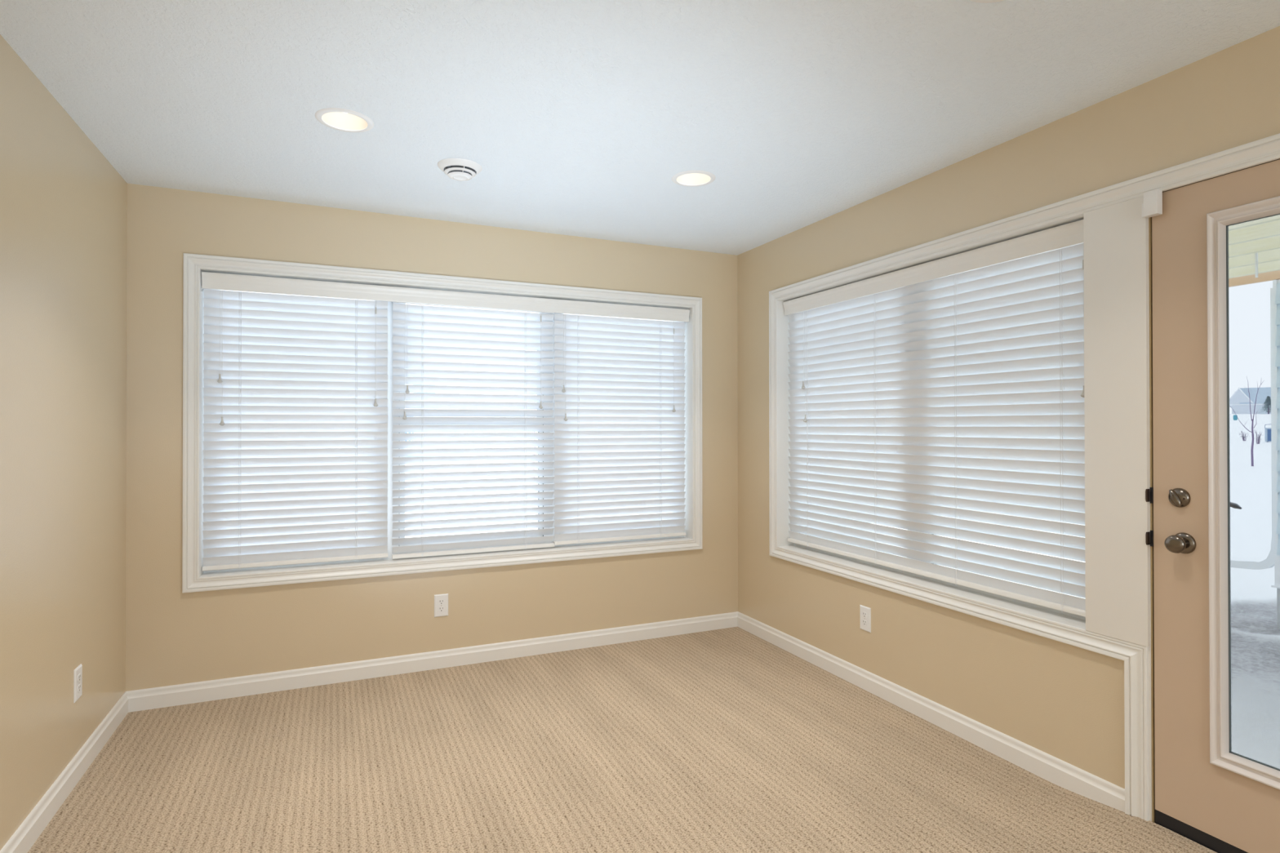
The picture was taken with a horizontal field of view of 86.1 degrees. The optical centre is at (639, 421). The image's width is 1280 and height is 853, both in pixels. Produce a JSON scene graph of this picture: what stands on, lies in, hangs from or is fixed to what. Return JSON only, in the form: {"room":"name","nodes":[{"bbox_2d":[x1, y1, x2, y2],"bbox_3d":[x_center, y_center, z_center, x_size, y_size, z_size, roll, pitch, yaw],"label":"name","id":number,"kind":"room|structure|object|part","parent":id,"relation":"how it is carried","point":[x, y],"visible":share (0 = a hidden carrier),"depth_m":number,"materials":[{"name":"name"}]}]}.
{"room":"empty sunroom","nodes":[
{"label":"empty sunroom","id":0,"kind":"room"},
{"bbox_2d":[0,34,127,850],"bbox_3d":[-0.844,0.144,-0.458,0.165,2.940,7.854,0,0,-24],"label":"wall","id":1,"kind":"structure","parent":0,"point":[64,205],"depth_m":2.35,"materials":[{"name":"beige paint"}]},
{"bbox_2d":[0,691,128,852],"bbox_3d":[-0.762,1.267,-0.428,0.014,0.094,7.854,0,0,-24],"label":"baseboard","id":2,"kind":"structure","parent":1,"relation":"attached to","point":[23,839],"depth_m":2.41,"materials":[{"name":"white paint"}]},
{"bbox_2d":[73,663,82,703],"bbox_3d":[-2.102,0.979,2.563,0.007,0.121,0.075,0,0,-24],"label":"wall outlet","id":3,"kind":"object","parent":1,"relation":"attached to","point":[77,674],"visible":1,"depth_m":2.55,"materials":[{"name":"white plastic"}]},
{"bbox_2d":[77,684,80,693],"bbox_3d":[-2.099,0.998,2.564,0.002,0.028,0.034,0,0,-24],"label":"receptacle","id":4,"kind":"object","parent":3,"relation":"attached to","point":[78,685],"depth_m":2.56,"materials":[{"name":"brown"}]},
{"bbox_2d":[77,673,81,682],"bbox_3d":[-2.099,0.959,2.564,0.002,0.028,0.034,0,0,-24],"label":"receptacle","id":5,"kind":"object","parent":3,"relation":"attached to","point":[79,675],"depth_m":2.56,"materials":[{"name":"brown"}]},
{"bbox_2d":[125,183,737,691],"bbox_3d":[-0.897,0.170,3.910,3.632,2.940,0.165,0,0,-24],"label":"wall","id":6,"kind":"structure","parent":0,"point":[173,637],"depth_m":3.60,"materials":[{"name":"beige paint"}]},
{"bbox_2d":[126,611,737,712],"bbox_3d":[-0.860,1.292,3.821,3.302,0.094,0.014,0,0,-24],"label":"baseboard","id":7,"kind":"structure","parent":6,"relation":"attached to","point":[250,685],"depth_m":3.65,"materials":[{"name":"white paint"}]},
{"bbox_2d":[434,593,448,617],"bbox_3d":[-1.082,1.001,3.728,0.075,0.121,0.007,0,0,-24],"label":"wall outlet","id":8,"kind":"object","parent":6,"relation":"attached to","point":[441,601],"visible":1,"depth_m":3.73,"materials":[{"name":"white plastic"}]},
{"bbox_2d":[438,606,444,612],"bbox_3d":[-1.081,1.020,3.725,0.034,0.028,0.002,0,0,-24],"label":"receptacle","id":9,"kind":"object","parent":8,"relation":"attached to","point":[441,609],"depth_m":3.72,"materials":[{"name":"white plastic"}]},
{"bbox_2d":[438,599,444,604],"bbox_3d":[-1.081,0.981,3.725,0.034,0.028,0.002,0,0,-24],"label":"receptacle","id":10,"kind":"object","parent":8,"relation":"attached to","point":[441,602],"depth_m":3.73,"materials":[{"name":"white plastic"}]},
{"bbox_2d":[182,253,702,593],"bbox_3d":[-0.918,0.008,3.890,2.805,1.609,0.186,0,0,-24],"label":"window","id":11,"kind":"structure","parent":6,"relation":"in","point":[193,579],"depth_m":3.71,"materials":[{"name":"white paint"}]},
{"bbox_3d":[-2.135,0.005,3.256,0.066,1.609,0.020,0,0,-24],"label":"casing","id":12,"kind":"part","parent":11,"relation":"part of","materials":[{"name":"white paint"}]},
{"bbox_2d":[202,288,387,571],"bbox_3d":[-1.744,0.022,3.513,0.847,1.420,0.067,0,0,-24],"label":"window blind","id":13,"kind":"object","parent":11,"relation":"attached to","point":[295,450],"visible":1,"depth_m":3.50,"materials":[{"name":"white plastic"}]},
{"bbox_3d":[-2.056,-0.442,3.353,0.001,0.422,0.002,0,0,-24],"label":"tilt cord","id":14,"kind":"part","parent":13,"relation":"part of","materials":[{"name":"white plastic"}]},
{"bbox_3d":[-2.047,-0.338,3.356,0.001,0.630,0.002,0,0,-24],"label":"tilt cord","id":15,"kind":"part","parent":13,"relation":"part of","materials":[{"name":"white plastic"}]},
{"bbox_3d":[-1.985,0.040,3.401,0.010,1.384,0.031,0,0,-24],"label":"ladder cord","id":16,"kind":"part","parent":13,"relation":"part of","materials":[{"name":"white fabric"}]},
{"bbox_3d":[-1.746,0.716,3.515,0.847,0.020,0.047,0,0,-24],"label":"rail","id":17,"kind":"part","parent":13,"relation":"part of","materials":[{"name":"white paint"}]},
{"bbox_3d":[-1.748,-0.668,3.525,0.841,0.040,0.050,0,0,-24],"label":"head rail","id":18,"kind":"part","parent":13,"relation":"part of","materials":[{"name":"white plastic"}]},
{"bbox_3d":[-1.498,0.041,3.618,0.010,1.384,0.031,0,0,-24],"label":"ladder cord","id":19,"kind":"part","parent":13,"relation":"part of","materials":[{"name":"white fabric"}]},
{"bbox_3d":[-1.406,-0.386,3.644,0.005,0.530,0.004,0,0,-24],"label":"lift cord","id":20,"kind":"part","parent":13,"relation":"part of","materials":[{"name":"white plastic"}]},
{"bbox_3d":[-1.775,0.007,3.579,0.853,1.477,0.051,0,0,-24],"label":"frame","id":21,"kind":"part","parent":11,"relation":"part of","materials":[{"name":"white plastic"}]},
{"bbox_3d":[-0.884,0.779,3.811,2.805,0.066,0.020,0,0,-24],"label":"casing","id":22,"kind":"part","parent":11,"relation":"part of","materials":[{"name":"white paint"}]},
{"bbox_3d":[-0.885,-0.764,3.820,2.805,0.066,0.020,0,0,-24],"label":"casing","id":23,"kind":"part","parent":11,"relation":"part of","materials":[{"name":"white paint"}]},
{"bbox_2d":[201,271,689,322],"bbox_3d":[-0.900,-0.682,3.848,2.661,0.078,0.020,0,0,-24],"label":"blind valance","id":24,"kind":"object","parent":11,"relation":"attached to","point":[216,281],"visible":1,"depth_m":3.73,"materials":[{"name":"white paint"}]},
{"bbox_3d":[-0.921,0.754,3.895,2.673,0.014,0.165,0,0,-24],"label":"sill","id":25,"kind":"part","parent":11,"relation":"part of","materials":[{"name":"white paint"}]},
{"bbox_3d":[-0.958,0.009,3.944,0.887,1.477,0.051,0,0,-24],"label":"frame","id":26,"kind":"part","parent":11,"relation":"part of","materials":[{"name":"white plastic"}]},
{"bbox_3d":[-0.954,0.342,3.933,0.817,0.740,0.024,0,0,-24],"label":"sash","id":27,"kind":"part","parent":11,"relation":"part of","materials":[{"name":"white plastic"}]},
{"bbox_2d":[391,302,554,559],"bbox_3d":[-0.923,0.032,3.877,0.902,1.426,0.067,0,0,-24],"label":"window blind","id":28,"kind":"object","parent":11,"relation":"attached to","point":[420,326],"visible":1,"depth_m":3.87,"materials":[{"name":"white plastic"}]},
{"bbox_3d":[-1.195,0.049,3.757,0.010,1.390,0.042,0,0,-24],"label":"ladder cord","id":29,"kind":"part","parent":28,"relation":"part of","materials":[{"name":"white fabric"}]},
{"bbox_3d":[-0.926,0.729,3.879,0.902,0.020,0.047,0,0,-24],"label":"rail","id":30,"kind":"part","parent":28,"relation":"part of","materials":[{"name":"white paint"}]},
{"bbox_3d":[-0.927,-0.661,3.889,0.896,0.040,0.050,0,0,-24],"label":"head rail","id":31,"kind":"part","parent":28,"relation":"part of","materials":[{"name":"white plastic"}]},
{"bbox_3d":[-0.671,0.050,3.991,0.010,1.390,0.042,0,0,-24],"label":"ladder cord","id":32,"kind":"part","parent":28,"relation":"part of","materials":[{"name":"white fabric"}]},
{"bbox_3d":[-0.581,-0.381,4.011,0.005,0.528,0.004,0,0,-24],"label":"lift cord","id":33,"kind":"part","parent":28,"relation":"part of","materials":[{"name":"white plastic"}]},
{"bbox_3d":[-0.127,0.010,4.315,0.883,1.477,0.051,0,0,-24],"label":"frame","id":34,"kind":"part","parent":11,"relation":"part of","materials":[{"name":"white plastic"}]},
{"bbox_2d":[552,312,685,545],"bbox_3d":[-0.111,0.027,4.242,0.875,1.423,0.067,0,0,-24],"label":"window blind","id":35,"kind":"object","parent":11,"relation":"attached to","point":[619,445],"visible":0.99,"depth_m":4.23,"materials":[{"name":"white plastic"}]},
{"bbox_3d":[-0.453,-0.432,4.069,0.001,0.435,0.002,0,0,-24],"label":"tilt cord","id":36,"kind":"part","parent":35,"relation":"part of","materials":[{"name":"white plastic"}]},
{"bbox_3d":[-0.373,0.044,4.121,0.010,1.387,0.031,0,0,-24],"label":"ladder cord","id":37,"kind":"part","parent":35,"relation":"part of","materials":[{"name":"white fabric"}]},
{"bbox_3d":[-0.115,-0.665,4.254,0.869,0.040,0.050,0,0,-24],"label":"head rail","id":38,"kind":"part","parent":35,"relation":"part of","materials":[{"name":"white plastic"}]},
{"bbox_3d":[-0.114,0.722,4.245,0.875,0.020,0.047,0,0,-24],"label":"rail","id":39,"kind":"part","parent":35,"relation":"part of","materials":[{"name":"white paint"}]},
{"bbox_3d":[0.366,0.010,4.374,0.066,1.609,0.020,0,0,-24],"label":"casing","id":40,"kind":"part","parent":11,"relation":"part of","materials":[{"name":"white paint"}]},
{"bbox_2d":[27,626,1217,852],"bbox_3d":[0.824,1.452,0.279,3.488,0.330,7.854,0,0,-24],"label":"floor","id":41,"kind":"structure","parent":0,"point":[723,740],"depth_m":2.59,"materials":[{"name":"beige carpet"}]},
{"bbox_2d":[0,0,1279,255],"bbox_3d":[0.737,-1.248,0.258,3.632,0.250,8.184,0,0,-24],"label":"ceiling","id":42,"kind":"structure","parent":0,"point":[579,117],"depth_m":2.29,"materials":[{"name":"white paint"}]},
{"bbox_2d":[315,107,373,132],"bbox_3d":[-1.085,-1.134,2.518,0.200,0.062,0.200,0,0,-24],"label":"recessed light","id":43,"kind":"object","parent":42,"relation":"in","point":[336,118],"visible":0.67,"depth_m":2.56,"materials":[{"name":"white plastic"}]},
{"bbox_2d":[437,158,482,180],"bbox_3d":[-0.779,-1.081,2.966,0.189,0.050,0.189,0,0,-24],"label":"ceiling vent","id":44,"kind":"object","parent":42,"relation":"in","point":[457,169],"visible":1,"depth_m":2.93,"materials":[{"name":"white plastic"}]},
{"bbox_2d":[671,169,715,186],"bbox_3d":[0.243,-1.131,3.112,0.200,0.062,0.200,0,0,-24],"label":"recessed light","id":45,"kind":"object","parent":42,"relation":"in","point":[687,178],"visible":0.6,"depth_m":3.17,"materials":[{"name":"white plastic"}]},
{"bbox_2d":[969,0,1003,2],"bbox_3d":[0.915,-1.140,1.720,0.200,0.062,0.200,0,0,-24],"label":"recessed light","id":46,"kind":"object","parent":42,"relation":"in","point":[976,1],"visible":1,"depth_m":1.81,"materials":[{"name":"white plastic"}]},
{"bbox_2d":[737,26,1279,789],"bbox_3d":[2.321,0.150,0.957,0.165,2.940,7.854,0,0,-24],"label":"wall","id":47,"kind":"structure","parent":0,"point":[1064,701],"depth_m":2.81,"materials":[{"name":"beige paint"}]},
{"bbox_2d":[859,604,871,632],"bbox_3d":[1.124,0.984,3.421,0.007,0.121,0.075,0,0,-24],"label":"wall outlet","id":48,"kind":"object","parent":47,"relation":"attached to","point":[864,611],"visible":1,"depth_m":3.41,"materials":[{"name":"white plastic"}]},
{"bbox_2d":[862,619,866,626],"bbox_3d":[1.122,1.004,3.420,0.002,0.028,0.034,0,0,-24],"label":"receptacle","id":49,"kind":"object","parent":48,"relation":"attached to","point":[864,621],"depth_m":3.42,"materials":[{"name":"white plastic"}]},
{"bbox_2d":[862,611,866,617],"bbox_3d":[1.122,0.965,3.420,0.002,0.028,0.034,0,0,-24],"label":"receptacle","id":50,"kind":"object","parent":48,"relation":"attached to","point":[864,613],"depth_m":3.42,"materials":[{"name":"white plastic"}]},
{"bbox_2d":[737,611,1124,812],"bbox_3d":[1.132,1.288,3.393,0.014,0.094,2.422,0,0,-24],"label":"baseboard","id":51,"kind":"structure","parent":47,"relation":"attached to","point":[1060,773],"depth_m":2.91,"materials":[{"name":"white paint"}]},
{"bbox_2d":[768,213,1146,661],"bbox_3d":[1.295,0.003,3.228,0.186,1.603,2.104,0,0,-24],"label":"window","id":52,"kind":"structure","parent":47,"relation":"in","point":[1069,628],"depth_m":3.38,"materials":[{"name":"white paint"}]},
{"bbox_3d":[0.804,0.009,4.125,0.020,1.603,0.066,0,0,-24],"label":"casing","id":53,"kind":"part","parent":52,"relation":"part of","materials":[{"name":"white paint"}]},
{"bbox_3d":[1.148,0.006,3.721,0.004,1.329,0.827,0,0,-24],"label":"pane","id":54,"kind":"part","parent":52,"relation":"part of","materials":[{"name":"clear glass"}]},
{"bbox_3d":[1.147,0.006,3.720,0.051,1.471,0.953,0,0,-24],"label":"frame","id":55,"kind":"part","parent":52,"relation":"part of","materials":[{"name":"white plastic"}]},
{"bbox_3d":[1.149,0.006,3.721,0.030,1.401,0.883,0,0,-24],"label":"sash","id":56,"kind":"part","parent":52,"relation":"part of","materials":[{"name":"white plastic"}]},
{"bbox_3d":[1.278,0.746,3.288,0.165,0.014,1.841,0,0,-24],"label":"sill","id":57,"kind":"part","parent":52,"relation":"part of","materials":[{"name":"white paint"}]},
{"bbox_2d":[782,219,1084,315],"bbox_3d":[1.240,-0.684,3.280,0.020,0.080,1.828,0,0,-24],"label":"blind valance","id":58,"kind":"object","parent":52,"relation":"attached to","point":[1072,233],"visible":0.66,"depth_m":2.99,"materials":[{"name":"white paint"}]},
{"bbox_2d":[787,242,1085,617],"bbox_3d":[1.272,0.016,3.290,0.067,1.409,1.819,0,0,-24],"label":"window blind","id":59,"kind":"object","parent":52,"relation":"attached to","point":[964,391],"visible":0.88,"depth_m":3.01,"materials":[{"name":"white plastic"}]},
{"bbox_3d":[0.954,-0.344,3.951,0.002,0.610,0.001,0,0,-24],"label":"tilt cord","id":60,"kind":"part","parent":59,"relation":"part of","materials":[{"name":"white fabric"}]},
{"bbox_3d":[0.973,0.038,3.946,0.029,1.373,0.010,0,0,-24],"label":"ladder cord","id":61,"kind":"part","parent":59,"relation":"part of","materials":[{"name":"white fabric"}]},
{"bbox_3d":[1.194,0.035,3.453,0.029,1.373,0.010,0,0,-24],"label":"ladder cord","id":62,"kind":"part","parent":59,"relation":"part of","materials":[{"name":"white fabric"}]},
{"bbox_3d":[1.280,-0.669,3.297,0.050,0.040,1.813,0,0,-24],"label":"head rail","id":63,"kind":"part","parent":59,"relation":"part of","materials":[{"name":"white plastic"}]},
{"bbox_3d":[1.279,0.704,3.289,0.047,0.020,1.819,0,0,-24],"label":"rail","id":64,"kind":"part","parent":59,"relation":"part of","materials":[{"name":"white paint"}]},
{"bbox_3d":[1.394,0.032,3.006,0.029,1.373,0.010,0,0,-24],"label":"ladder cord","id":65,"kind":"part","parent":59,"relation":"part of","materials":[{"name":"white fabric"}]},
{"bbox_3d":[1.589,0.029,2.569,0.029,1.373,0.010,0,0,-24],"label":"ladder cord","id":66,"kind":"part","parent":59,"relation":"part of","materials":[{"name":"white fabric"}]},
{"bbox_3d":[1.611,-0.393,2.484,0.004,0.529,0.005,0,0,-24],"label":"lift cord","id":67,"kind":"part","parent":59,"relation":"part of","materials":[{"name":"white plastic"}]},
{"bbox_3d":[1.220,0.772,3.190,0.020,0.066,2.104,0,0,-24],"label":"casing","id":68,"kind":"part","parent":52,"relation":"part of","materials":[{"name":"white paint"}]},
{"bbox_3d":[1.532,0.001,2.858,0.051,1.471,0.841,0,0,-24],"label":"frame","id":69,"kind":"part","parent":52,"relation":"part of","materials":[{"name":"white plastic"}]},
{"bbox_3d":[1.534,0.001,2.860,0.030,1.401,0.771,0,0,-24],"label":"sash","id":70,"kind":"part","parent":52,"relation":"part of","materials":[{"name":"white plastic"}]},
{"bbox_2d":[768,133,1279,300],"bbox_3d":[1.426,-0.768,2.736,0.020,0.066,3.119,0,0,-24],"label":"trim","id":71,"kind":"structure","parent":47,"relation":"attached to","point":[1266,149],"depth_m":2.47,"materials":[{"name":"white paint"}]},
{"bbox_2d":[1083,195,1150,647],"bbox_3d":[1.614,-0.002,2.324,0.012,1.471,0.202,0,0,-24],"label":"trim","id":72,"kind":"structure","parent":47,"relation":"attached to","point":[1117,426],"depth_m":2.31,"materials":[{"name":"white paint"}]},
{"bbox_2d":[1124,646,1149,821],"bbox_3d":[1.637,1.030,2.258,0.020,0.595,0.066,0,0,-24],"label":"trim","id":73,"kind":"structure","parent":47,"relation":"attached to","point":[1136,725],"depth_m":2.26,"materials":[{"name":"white paint"}]},
{"bbox_2d":[1142,203,1143,217],"bbox_3d":[1.645,-0.690,2.230,0.009,0.044,0.016,0,0,-24],"label":"magnet","id":74,"kind":"object","parent":47,"relation":"attached to","point":[1142,203],"visible":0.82,"depth_m":2.23,"materials":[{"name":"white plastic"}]},
{"bbox_2d":[1145,158,1279,852],"bbox_3d":[1.901,0.281,1.827,0.222,2.089,0.952,0,0,-24],"label":"door","id":75,"kind":"structure","parent":47,"relation":"in","point":[1213,494],"depth_m":2.06,"materials":[{"name":"beige paint"}]},
{"bbox_3d":[1.677,0.240,2.234,0.030,0.052,0.009,0,0,-24],"label":"strike plate","id":76,"kind":"part","parent":75,"relation":"part of","materials":[{"name":"black metal"}]},
{"bbox_3d":[1.677,0.380,2.233,0.030,0.052,0.009,0,0,-24],"label":"strike plate","id":77,"kind":"part","parent":75,"relation":"part of","materials":[{"name":"black metal"}]},
{"bbox_2d":[1143,189,1162,217],"bbox_3d":[1.648,-0.701,2.200,0.028,0.077,0.041,0,0,-24],"label":"sensor","id":78,"kind":"object","parent":75,"relation":"attached to","point":[1153,200],"visible":1,"depth_m":2.19,"materials":[{"name":"white plastic"}]},
{"bbox_3d":[1.671,0.380,2.129,0.050,0.056,0.056,0,0,-24],"label":"knob","id":79,"kind":"part","parent":75,"relation":"part of","materials":[{"name":"silver metal"}]},
{"bbox_3d":[1.854,0.199,1.808,0.032,1.667,0.598,0,0,-24],"label":"glass moulding","id":80,"kind":"part","parent":75,"relation":"part of","materials":[{"name":"white"}]},
{"bbox_3d":[1.873,0.198,1.816,0.006,1.599,0.540,0,0,-24],"label":"pane","id":81,"kind":"part","parent":75,"relation":"part of","materials":[{"name":"clear glass"}]},
{"label":"outside","id":82,"kind":"structure","parent":0,"visible":0},
{"bbox_2d":[404,431,1084,568],"bbox_3d":[50.096,1.598,334.866,690.391,4.459,603.045,0,0,-24],"label":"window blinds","id":83,"kind":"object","parent":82,"point":[460,432],"depth_m":15.55,"materials":[{"name":"white plastic"}]}
]}

